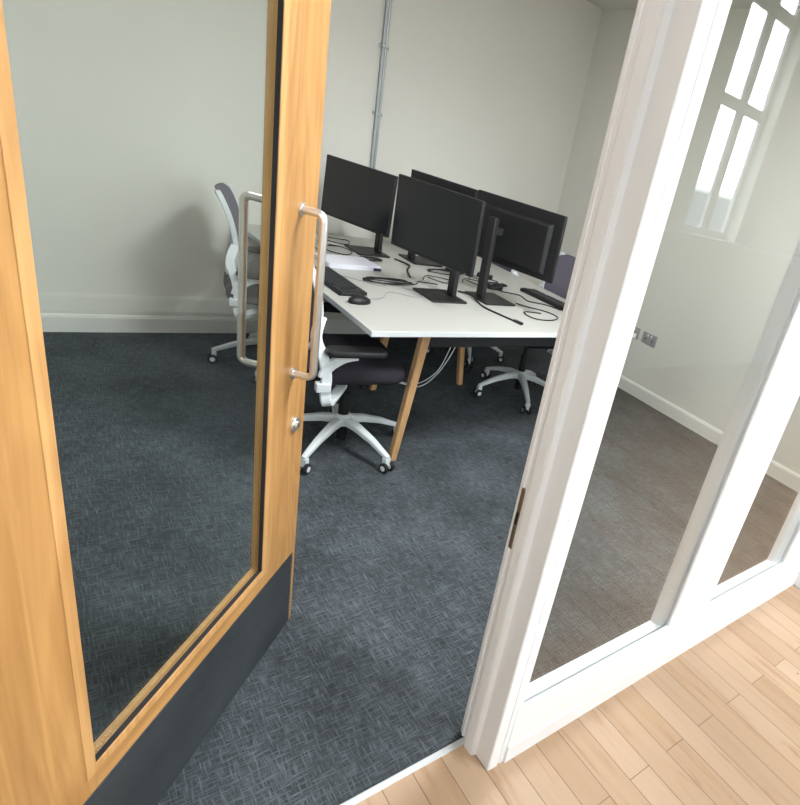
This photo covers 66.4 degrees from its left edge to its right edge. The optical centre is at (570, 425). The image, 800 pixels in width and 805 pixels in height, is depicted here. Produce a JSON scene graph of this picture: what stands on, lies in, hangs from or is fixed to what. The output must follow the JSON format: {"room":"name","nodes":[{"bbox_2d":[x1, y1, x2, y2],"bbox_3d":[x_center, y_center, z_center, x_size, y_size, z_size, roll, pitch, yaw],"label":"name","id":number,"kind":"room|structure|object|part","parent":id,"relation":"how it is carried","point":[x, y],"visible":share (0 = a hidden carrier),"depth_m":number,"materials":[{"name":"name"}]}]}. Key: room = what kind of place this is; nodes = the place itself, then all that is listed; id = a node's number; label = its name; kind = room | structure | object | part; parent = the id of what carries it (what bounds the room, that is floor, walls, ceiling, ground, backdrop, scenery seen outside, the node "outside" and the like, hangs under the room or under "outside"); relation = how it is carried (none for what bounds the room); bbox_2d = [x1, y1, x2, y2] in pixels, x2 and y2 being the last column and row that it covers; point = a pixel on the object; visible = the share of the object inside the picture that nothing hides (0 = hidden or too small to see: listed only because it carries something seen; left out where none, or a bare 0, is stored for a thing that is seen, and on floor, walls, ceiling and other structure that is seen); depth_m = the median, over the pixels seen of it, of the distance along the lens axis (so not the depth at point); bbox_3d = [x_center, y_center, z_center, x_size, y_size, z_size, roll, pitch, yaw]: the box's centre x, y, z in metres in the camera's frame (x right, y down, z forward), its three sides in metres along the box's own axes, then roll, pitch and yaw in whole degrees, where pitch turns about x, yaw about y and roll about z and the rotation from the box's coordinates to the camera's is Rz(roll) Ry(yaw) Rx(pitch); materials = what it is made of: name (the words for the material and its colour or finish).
{"room":"office corridor","nodes":[
{"label":"office corridor","id":0,"kind":"room"},
{"bbox_2d":[2,0,601,319],"bbox_3d":[-1.786,-1.879,3.555,4.838,2.700,0.120,-8,32,-43],"label":"wall","id":1,"kind":"structure","parent":0,"point":[130,114],"depth_m":3.39,"materials":[{"name":"paint"}]},
{"bbox_2d":[40,313,366,333],"bbox_3d":[-2.054,-0.695,4.020,4.598,0.104,0.016,-8,32,-43],"label":"baseboard","id":2,"kind":"structure","parent":1,"relation":"attached to","point":[51,322],"depth_m":3.54,"materials":[{"name":"paint"}]},
{"bbox_2d":[369,0,391,168],"bbox_3d":[-1.226,-2.259,3.742,0.070,1.898,0.027,-8,32,-43],"label":"conduit","id":3,"kind":"object","parent":1,"relation":"attached to","point":[384,46],"visible":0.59,"depth_m":3.75,"materials":[{"name":"silver metal"}]},
{"bbox_2d":[43,332,797,804],"bbox_3d":[-1.041,0.119,3.053,4.838,0.100,3.491,-8,32,-43],"label":"floor","id":4,"kind":"structure","parent":0,"point":[369,675],"depth_m":2.29,"materials":[{"name":"carpet"}]},
{"bbox_2d":[207,181,259,382],"bbox_3d":[-1.739,-0.820,3.360,0.646,0.993,0.694,3,26,-27],"label":"office chair","id":5,"kind":"object","parent":4,"relation":"on","point":[226,195],"visible":0.5,"depth_m":3.14,"materials":[{"name":"white plastic"}]},
{"bbox_3d":[-1.869,-1.081,3.148,0.122,0.417,0.437,3,26,-27],"label":"backrest","id":6,"kind":"part","parent":5,"relation":"part of","materials":[{"name":"fabric"}]},
{"bbox_3d":[-1.861,-1.075,3.155,0.111,0.440,0.465,3,26,-27],"label":"frame","id":7,"kind":"part","parent":5,"relation":"part of","materials":[{"name":"white plastic"}]},
{"bbox_3d":[-1.958,-0.484,3.424,0.294,0.105,0.046,0,28,-32],"label":"leg","id":8,"kind":"part","parent":5,"relation":"part of","materials":[{"name":"white plastic"}]},
{"bbox_3d":[-1.741,-0.772,3.094,0.187,0.380,0.172,3,26,-27],"label":"arm","id":9,"kind":"part","parent":5,"relation":"part of","materials":[{"name":"white plastic"}]},
{"bbox_3d":[-1.738,-0.805,3.369,0.450,0.057,0.490,3,26,-27],"label":"seat","id":10,"kind":"part","parent":5,"relation":"part of","materials":[{"name":"fabric"}]},
{"bbox_3d":[-1.626,-0.790,3.051,0.250,0.026,0.084,3,26,-27],"label":"armrest","id":11,"kind":"part","parent":5,"relation":"part of","materials":[{"name":"black plastic"}]},
{"bbox_3d":[-1.922,-0.986,3.470,0.187,0.380,0.172,3,26,-27],"label":"arm","id":12,"kind":"part","parent":5,"relation":"part of","materials":[{"name":"white plastic"}]},
{"bbox_3d":[-1.936,-0.559,3.608,0.294,0.105,0.046,31,28,33],"label":"leg","id":13,"kind":"part","parent":5,"relation":"part of","materials":[{"name":"white plastic"}]},
{"bbox_3d":[-1.861,-1.069,3.540,0.250,0.026,0.084,3,26,-27],"label":"armrest","id":14,"kind":"part","parent":5,"relation":"part of","materials":[{"name":"black plastic"}]},
{"bbox_2d":[300,267,404,474],"bbox_3d":[-1.028,-0.341,2.708,0.654,0.993,0.694,-3,29,-36],"label":"office chair","id":15,"kind":"object","parent":4,"relation":"on","point":[344,361],"visible":0.55,"depth_m":2.60,"materials":[{"name":"white plastic"}]},
{"bbox_3d":[-1.163,-0.583,2.451,0.122,0.417,0.437,-3,29,-36],"label":"backrest","id":16,"kind":"part","parent":15,"relation":"part of","materials":[{"name":"fabric"}]},
{"bbox_3d":[-1.156,-0.578,2.459,0.111,0.440,0.465,-3,29,-36],"label":"frame","id":17,"kind":"part","parent":15,"relation":"part of","materials":[{"name":"white plastic"}]},
{"bbox_3d":[-1.292,-0.035,2.812,0.294,0.105,0.046,10,24,-12],"label":"leg","id":18,"kind":"part","parent":15,"relation":"part of","materials":[{"name":"white plastic"}]},
{"bbox_3d":[-1.158,0.054,2.692,0.046,0.105,0.294,17,23,4],"label":"leg","id":19,"kind":"part","parent":15,"relation":"part of","materials":[{"name":"white plastic"}]},
{"bbox_3d":[-1.215,-0.585,2.839,0.250,0.026,0.084,-3,29,-36],"label":"armrest","id":20,"kind":"part","parent":15,"relation":"part of","materials":[{"name":"black plastic"}]},
{"bbox_3d":[-1.008,-0.282,2.430,0.187,0.380,0.172,-3,29,-36],"label":"arm","id":21,"kind":"part","parent":15,"relation":"part of","materials":[{"name":"white plastic"}]},
{"bbox_3d":[-1.198,-0.084,2.982,0.046,0.105,0.294,2,26,-29],"label":"leg","id":22,"kind":"part","parent":15,"relation":"part of","materials":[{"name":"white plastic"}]},
{"bbox_3d":[-1.051,-0.325,2.701,0.450,0.057,0.490,-3,29,-36],"label":"seat","id":23,"kind":"part","parent":15,"relation":"part of","materials":[{"name":"fabric"}]},
{"bbox_3d":[-0.890,-0.306,2.405,0.250,0.026,0.084,-3,29,-36],"label":"armrest","id":24,"kind":"part","parent":15,"relation":"part of","materials":[{"name":"black plastic"}]},
{"bbox_3d":[-0.982,0.060,2.788,0.294,0.105,0.046,24,25,21],"label":"leg","id":25,"kind":"part","parent":15,"relation":"part of","materials":[{"name":"white plastic"}]},
{"bbox_3d":[-1.007,-0.026,2.967,0.294,0.105,0.046,-9,33,-44],"label":"leg","id":26,"kind":"part","parent":15,"relation":"part of","materials":[{"name":"white plastic"}]},
{"bbox_2d":[340,737,464,804],"bbox_3d":[-0.633,0.936,1.321,0.923,0.009,0.019,-8,32,-43],"label":"threshold strip","id":27,"kind":"object","parent":4,"relation":"on","point":[400,775],"visible":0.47,"depth_m":1.50,"materials":[{"name":"silver metal"}]},
{"bbox_2d":[248,224,635,460],"bbox_3d":[-0.913,-0.585,3.649,1.655,0.747,1.940,-8,32,-43],"label":"desk","id":28,"kind":"object","parent":4,"relation":"on","point":[461,326],"depth_m":2.99,"materials":[{"name":"laminate"}]},
{"bbox_2d":[327,237,349,244],"bbox_3d":[-1.492,-1.179,3.674,0.160,0.018,0.161,9,24,-14],"label":"cable","id":29,"kind":"object","parent":28,"relation":"on","point":[327,237],"visible":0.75,"depth_m":3.70,"materials":[{"name":"black plastic"}]},
{"bbox_2d":[327,244,352,254],"bbox_3d":[-1.403,-1.064,3.486,0.158,0.017,0.216,-8,32,-43],"label":"cable","id":30,"kind":"object","parent":28,"relation":"on","point":[328,244],"visible":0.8,"depth_m":3.53,"materials":[{"name":"black plastic"}]},
{"bbox_2d":[314,266,366,295],"bbox_3d":[-1.170,-0.720,2.853,0.135,0.026,0.440,-9,33,-44],"label":"keyboard","id":31,"kind":"object","parent":28,"relation":"on","point":[333,280],"visible":0.79,"depth_m":2.78,"materials":[{"name":"black plastic"}]},
{"bbox_2d":[314,253,380,271],"bbox_3d":[-1.262,-0.924,3.262,0.303,0.025,0.220,-10,34,-45],"label":"paper stack","id":32,"kind":"object","parent":28,"relation":"on","point":[332,261],"visible":0.89,"depth_m":3.23,"materials":[{"name":"white paper"}]},
{"bbox_2d":[321,154,397,257],"bbox_3d":[-1.273,-1.355,3.618,0.606,0.506,0.250,28,26,28],"label":"monitor","id":33,"kind":"object","parent":28,"relation":"on","point":[362,196],"visible":0.96,"depth_m":3.51,"materials":[{"name":"black plastic"}]},
{"bbox_2d":[348,295,370,304],"bbox_3d":[-0.967,-0.580,2.648,0.062,0.035,0.112,29,27,30],"label":"mouse","id":34,"kind":"object","parent":28,"relation":"on","point":[357,299],"visible":1,"depth_m":2.62,"materials":[{"name":"black plastic"}]},
{"bbox_2d":[342,275,390,285],"bbox_3d":[-1.084,-0.764,3.028,0.345,0.003,0.132,3,26,-26],"label":"cable","id":35,"kind":"object","parent":28,"relation":"on","point":[342,275],"visible":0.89,"depth_m":3.00,"materials":[{"name":"grey plastic"}]},
{"bbox_3d":[-1.212,-1.012,3.498,0.153,0.015,0.078,-8,32,-43],"label":"cable coil","id":36,"kind":"part","parent":28,"relation":"part of","materials":[{"name":"black plastic"}]},
{"bbox_3d":[-1.116,-0.544,3.486,0.127,0.704,0.042,-8,32,-43],"label":"leg","id":37,"kind":"part","parent":28,"relation":"part of","materials":[{"name":"brown wood"}]},
{"bbox_3d":[-0.920,-0.790,3.175,0.463,0.017,0.123,-8,32,-43],"label":"cable coil","id":38,"kind":"part","parent":28,"relation":"part of","materials":[{"name":"black plastic"}]},
{"bbox_2d":[372,280,430,298],"bbox_3d":[-0.847,-0.712,3.056,0.158,0.003,0.749,16,23,2],"label":"cable","id":39,"kind":"object","parent":28,"relation":"on","point":[423,280],"visible":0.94,"depth_m":2.98,"materials":[{"name":"grey plastic"}]},
{"bbox_2d":[394,258,410,277],"bbox_3d":[-1.002,-0.968,3.537,0.070,0.015,0.447,1,27,-30],"label":"cable","id":40,"kind":"object","parent":28,"relation":"on","point":[409,275],"visible":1,"depth_m":3.61,"materials":[{"name":"black plastic"}]},
{"bbox_3d":[-0.779,-0.146,2.788,0.127,0.704,0.042,-8,32,-43],"label":"leg","id":41,"kind":"part","parent":28,"relation":"part of","materials":[{"name":"brown wood"}]},
{"bbox_2d":[402,347,450,383],"bbox_3d":[-0.988,-0.532,3.675,0.536,0.605,0.043,16,23,1],"label":"cable","id":42,"kind":"object","parent":28,"relation":"hanging from","point":[450,347],"visible":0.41,"depth_m":3.72,"materials":[{"name":"white plastic"}]},
{"bbox_2d":[400,347,455,386],"bbox_3d":[-0.933,-0.518,3.675,0.486,0.604,0.052,7,24,-18],"label":"cable","id":43,"kind":"object","parent":28,"relation":"hanging from","point":[454,347],"visible":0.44,"depth_m":3.75,"materials":[{"name":"white plastic"}]},
{"bbox_2d":[423,275,448,283],"bbox_3d":[-0.789,-0.881,3.467,0.212,0.015,0.122,4,25,-24],"label":"cable","id":44,"kind":"object","parent":28,"relation":"on","point":[425,275],"visible":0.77,"depth_m":3.45,"materials":[{"name":"black plastic"}]},
{"bbox_2d":[391,174,485,303],"bbox_3d":[-0.624,-0.931,2.992,0.606,0.554,0.267,28,26,28],"label":"monitor","id":45,"kind":"object","parent":28,"relation":"on","point":[439,225],"visible":1,"depth_m":2.84,"materials":[{"name":"black plastic"}]},
{"bbox_2d":[398,169,478,266],"bbox_3d":[-0.866,-1.289,3.674,0.210,0.541,0.598,-8,32,-43],"label":"monitor","id":46,"kind":"object","parent":28,"relation":"on","point":[411,257],"visible":0.28,"depth_m":3.64,"materials":[{"name":"black plastic"}]},
{"bbox_3d":[-0.800,-0.982,3.687,0.250,0.012,0.126,-8,32,-43],"label":"cable coil","id":47,"kind":"part","parent":28,"relation":"part of","materials":[{"name":"black plastic"}]},
{"bbox_2d":[444,347,472,372],"bbox_3d":[-0.776,-0.654,4.087,0.219,0.610,0.100,17,23,5],"label":"cable","id":48,"kind":"object","parent":28,"relation":"hanging from","point":[472,347],"visible":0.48,"depth_m":4.18,"materials":[{"name":"black plastic"}]},
{"bbox_3d":[-0.725,-0.598,3.849,0.127,0.704,0.042,-8,32,-43],"label":"leg","id":49,"kind":"part","parent":28,"relation":"part of","materials":[{"name":"brown wood"}]},
{"bbox_2d":[462,278,488,284],"bbox_3d":[-0.593,-0.909,3.650,0.212,0.015,0.122,4,25,-24],"label":"cable","id":50,"kind":"object","parent":28,"relation":"on","point":[464,278],"visible":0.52,"depth_m":3.63,"materials":[{"name":"black plastic"}]},
{"bbox_2d":[458,290,512,320],"bbox_3d":[-0.476,-0.665,3.166,0.050,0.022,0.513,-9,33,-44],"label":"cable","id":51,"kind":"object","parent":28,"relation":"on","point":[475,299],"visible":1,"depth_m":3.13,"materials":[{"name":"black plastic"}]},
{"bbox_2d":[487,283,502,289],"bbox_3d":[-0.471,-0.875,3.623,0.112,0.035,0.062,-8,32,-43],"label":"mouse","id":52,"kind":"object","parent":28,"relation":"on","point":[494,286],"visible":1,"depth_m":3.60,"materials":[{"name":"black plastic"}]},
{"bbox_3d":[-0.479,-0.909,3.717,0.177,0.014,0.090,-8,32,-43],"label":"cable coil","id":53,"kind":"part","parent":28,"relation":"part of","materials":[{"name":"black plastic"}]},
{"bbox_2d":[465,190,567,305],"bbox_3d":[-0.347,-0.950,3.199,0.232,0.560,0.588,-8,32,-43],"label":"monitor","id":54,"kind":"object","parent":28,"relation":"on","point":[521,237],"visible":0.88,"depth_m":3.13,"materials":[{"name":"black plastic"}]},
{"bbox_2d":[513,319,522,324],"bbox_3d":[-0.273,-0.540,3.011,0.060,0.014,0.018,28,26,28],"label":"plug","id":55,"kind":"object","parent":28,"relation":"on","point":[514,320],"visible":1,"depth_m":3.00,"materials":[{"name":"black plastic"}]},
{"bbox_2d":[487,286,560,310],"bbox_3d":[-0.298,-0.795,3.583,0.522,0.007,0.078,22,24,16],"label":"cable","id":56,"kind":"object","parent":28,"relation":"on","point":[487,286],"visible":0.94,"depth_m":3.56,"materials":[{"name":"black plastic"}]},
{"bbox_2d":[516,303,557,320],"bbox_3d":[-0.179,-0.648,3.322,0.216,0.007,0.298,5,25,-23],"label":"cable","id":57,"kind":"object","parent":28,"relation":"on","point":[516,303],"visible":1,"depth_m":3.31,"materials":[{"name":"black plastic"}]},
{"bbox_2d":[520,288,564,310],"bbox_3d":[-0.131,-0.806,3.686,0.440,0.026,0.135,32,29,35],"label":"keyboard","id":58,"kind":"object","parent":28,"relation":"on","point":[534,293],"visible":0.79,"depth_m":3.67,"materials":[{"name":"black plastic"}]},
{"bbox_2d":[426,262,518,367],"bbox_3d":[-0.767,-1.024,4.420,0.641,0.994,0.694,-3,29,-36],"label":"office chair","id":59,"kind":"object","parent":4,"relation":"on","point":[500,357],"visible":0.16,"depth_m":4.40,"materials":[{"name":"white plastic"}]},
{"bbox_3d":[-0.787,-0.613,4.437,0.046,0.105,0.294,5,25,-23],"label":"leg","id":60,"kind":"part","parent":59,"relation":"part of","materials":[{"name":"white plastic"}]},
{"bbox_3d":[-0.676,-0.654,4.599,0.294,0.105,0.046,12,23,-7],"label":"leg","id":61,"kind":"part","parent":59,"relation":"part of","materials":[{"name":"white plastic"}]},
{"bbox_3d":[-0.489,-1.286,4.460,0.122,0.417,0.437,-3,29,-36],"label":"backrest","id":62,"kind":"part","parent":59,"relation":"part of","materials":[{"name":"fabric"}]},
{"bbox_2d":[473,252,575,413],"bbox_3d":[-0.282,-0.661,3.893,0.640,0.994,0.694,-5,30,-39],"label":"office chair","id":63,"kind":"object","parent":4,"relation":"on","point":[565,265],"visible":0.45,"depth_m":3.98,"materials":[{"name":"white plastic"}]},
{"bbox_3d":[-0.492,-0.319,3.949,0.294,0.105,0.046,-4,30,-38],"label":"leg","id":64,"kind":"part","parent":63,"relation":"part of","materials":[{"name":"white plastic"}]},
{"bbox_3d":[-0.490,-0.399,4.133,0.294,0.105,0.046,28,26,28],"label":"leg","id":65,"kind":"part","parent":63,"relation":"part of","materials":[{"name":"white plastic"}]},
{"bbox_3d":[-0.308,-0.251,3.909,0.046,0.105,0.294,6,25,-21],"label":"leg","id":66,"kind":"part","parent":63,"relation":"part of","materials":[{"name":"white plastic"}]},
{"bbox_3d":[-0.304,-0.381,4.206,0.046,0.105,0.294,20,24,12],"label":"leg","id":67,"kind":"part","parent":63,"relation":"part of","materials":[{"name":"white plastic"}]},
{"bbox_3d":[-0.192,-0.290,4.068,0.294,0.105,0.046,13,23,-5],"label":"leg","id":68,"kind":"part","parent":63,"relation":"part of","materials":[{"name":"white plastic"}]},
{"bbox_3d":[-0.023,-0.925,3.943,0.111,0.440,0.465,-5,30,-39],"label":"frame","id":69,"kind":"part","parent":63,"relation":"part of","materials":[{"name":"white plastic"}]},
{"bbox_3d":[-0.014,-0.931,3.946,0.122,0.417,0.437,-5,30,-39],"label":"backrest","id":70,"kind":"part","parent":63,"relation":"part of","materials":[{"name":"fabric"}]},
{"bbox_2d":[356,585,799,804],"bbox_3d":[1.785,1.359,1.974,12.200,0.100,2.665,-8,32,-43],"label":"floor","id":71,"kind":"structure","parent":0,"point":[718,723],"depth_m":1.79,"materials":[{"name":"brown wood"}]},
{"bbox_2d":[541,9,799,474],"bbox_3d":[0.991,-1.379,4.126,0.120,2.700,3.421,-8,32,-43],"label":"wall","id":72,"kind":"structure","parent":0,"point":[731,234],"depth_m":4.00,"materials":[{"name":"paint"}]},
{"bbox_2d":[634,327,640,338],"bbox_3d":[0.500,-0.763,4.649,0.012,0.086,0.146,-8,32,-43],"label":"wall socket","id":73,"kind":"object","parent":72,"relation":"attached to","point":[636,330],"visible":0.31,"depth_m":4.61,"materials":[{"name":"grey"}]},
{"bbox_2d":[641,331,657,347],"bbox_3d":[0.619,-0.680,4.533,0.012,0.086,0.146,-8,32,-43],"label":"wall socket","id":74,"kind":"object","parent":72,"relation":"attached to","point":[647,338],"visible":1,"depth_m":4.53,"materials":[{"name":"grey metal"}]},
{"bbox_2d":[617,375,799,491],"bbox_3d":[0.668,-0.192,4.550,0.016,0.104,3.301,-8,32,-43],"label":"baseboard","id":75,"kind":"structure","parent":72,"relation":"attached to","point":[782,474],"depth_m":4.32,"materials":[{"name":"paint"}]},
{"bbox_2d":[587,0,799,8],"bbox_3d":[-0.391,-2.384,1.980,4.838,0.100,3.421,-8,32,-43],"label":"ceiling","id":76,"kind":"structure","parent":0,"point":[603,4],"depth_m":3.64,"materials":[{"name":"paint"}]},
{"bbox_3d":[1.435,-0.998,1.998,12.200,3.900,0.140,-8,32,-43],"label":"wall","id":77,"kind":"structure","parent":0,"visible":0},
{"bbox_2d":[0,0,330,804],"bbox_3d":[-0.713,-0.138,1.016,0.200,2.092,0.941,14,23,-3],"label":"door","id":78,"kind":"structure","parent":77,"relation":"in","point":[49,755],"depth_m":1.12,"materials":[{"name":"brown wood"}]},
{"bbox_3d":[-0.906,0.645,1.362,0.044,0.337,0.617,14,23,-3],"label":"rail","id":79,"kind":"part","parent":78,"relation":"part of","materials":[{"name":"brown wood"}]},
{"bbox_3d":[-0.892,0.681,1.367,0.002,0.271,0.919,14,23,-3],"label":"kick plate","id":80,"kind":"part","parent":78,"relation":"part of","materials":[{"name":"metal"}]},
{"bbox_3d":[-0.737,-0.330,1.363,0.095,0.417,0.018,14,23,-3],"label":"pull handle","id":81,"kind":"part","parent":78,"relation":"part of","materials":[{"name":"silver metal"}]},
{"bbox_3d":[-0.619,-0.301,1.369,0.060,0.417,0.018,14,23,-3],"label":"pull handle","id":82,"kind":"part","parent":78,"relation":"part of","materials":[{"name":"silver metal"}]},
{"bbox_2d":[461,0,731,770],"bbox_3d":[0.009,-0.048,1.214,0.096,2.140,0.144,-8,32,-43],"label":"door frame","id":83,"kind":"structure","parent":77,"relation":"attached to","point":[673,45],"depth_m":1.11,"materials":[{"name":"white paint"}]},
{"bbox_3d":[-0.124,0.217,1.344,0.006,0.167,0.014,-8,32,-43],"label":"strike plate","id":84,"kind":"part","parent":83,"relation":"part of","materials":[{"name":"silver metal"}]},
{"bbox_2d":[503,237,799,762],"bbox_3d":[0.673,-0.120,1.787,1.717,2.140,0.081,-8,32,-43],"label":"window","id":85,"kind":"structure","parent":77,"relation":"in","point":[691,607],"depth_m":1.81,"materials":[{"name":"white paint"}]},
{"bbox_2d":[793,570,799,588],"bbox_3d":[1.372,-0.210,2.419,0.180,2.140,0.240,-8,32,-43],"label":"trim","id":86,"kind":"structure","parent":77,"relation":"attached to","point":[797,581],"depth_m":2.74,"materials":[{"name":"white paint"}]}
]}

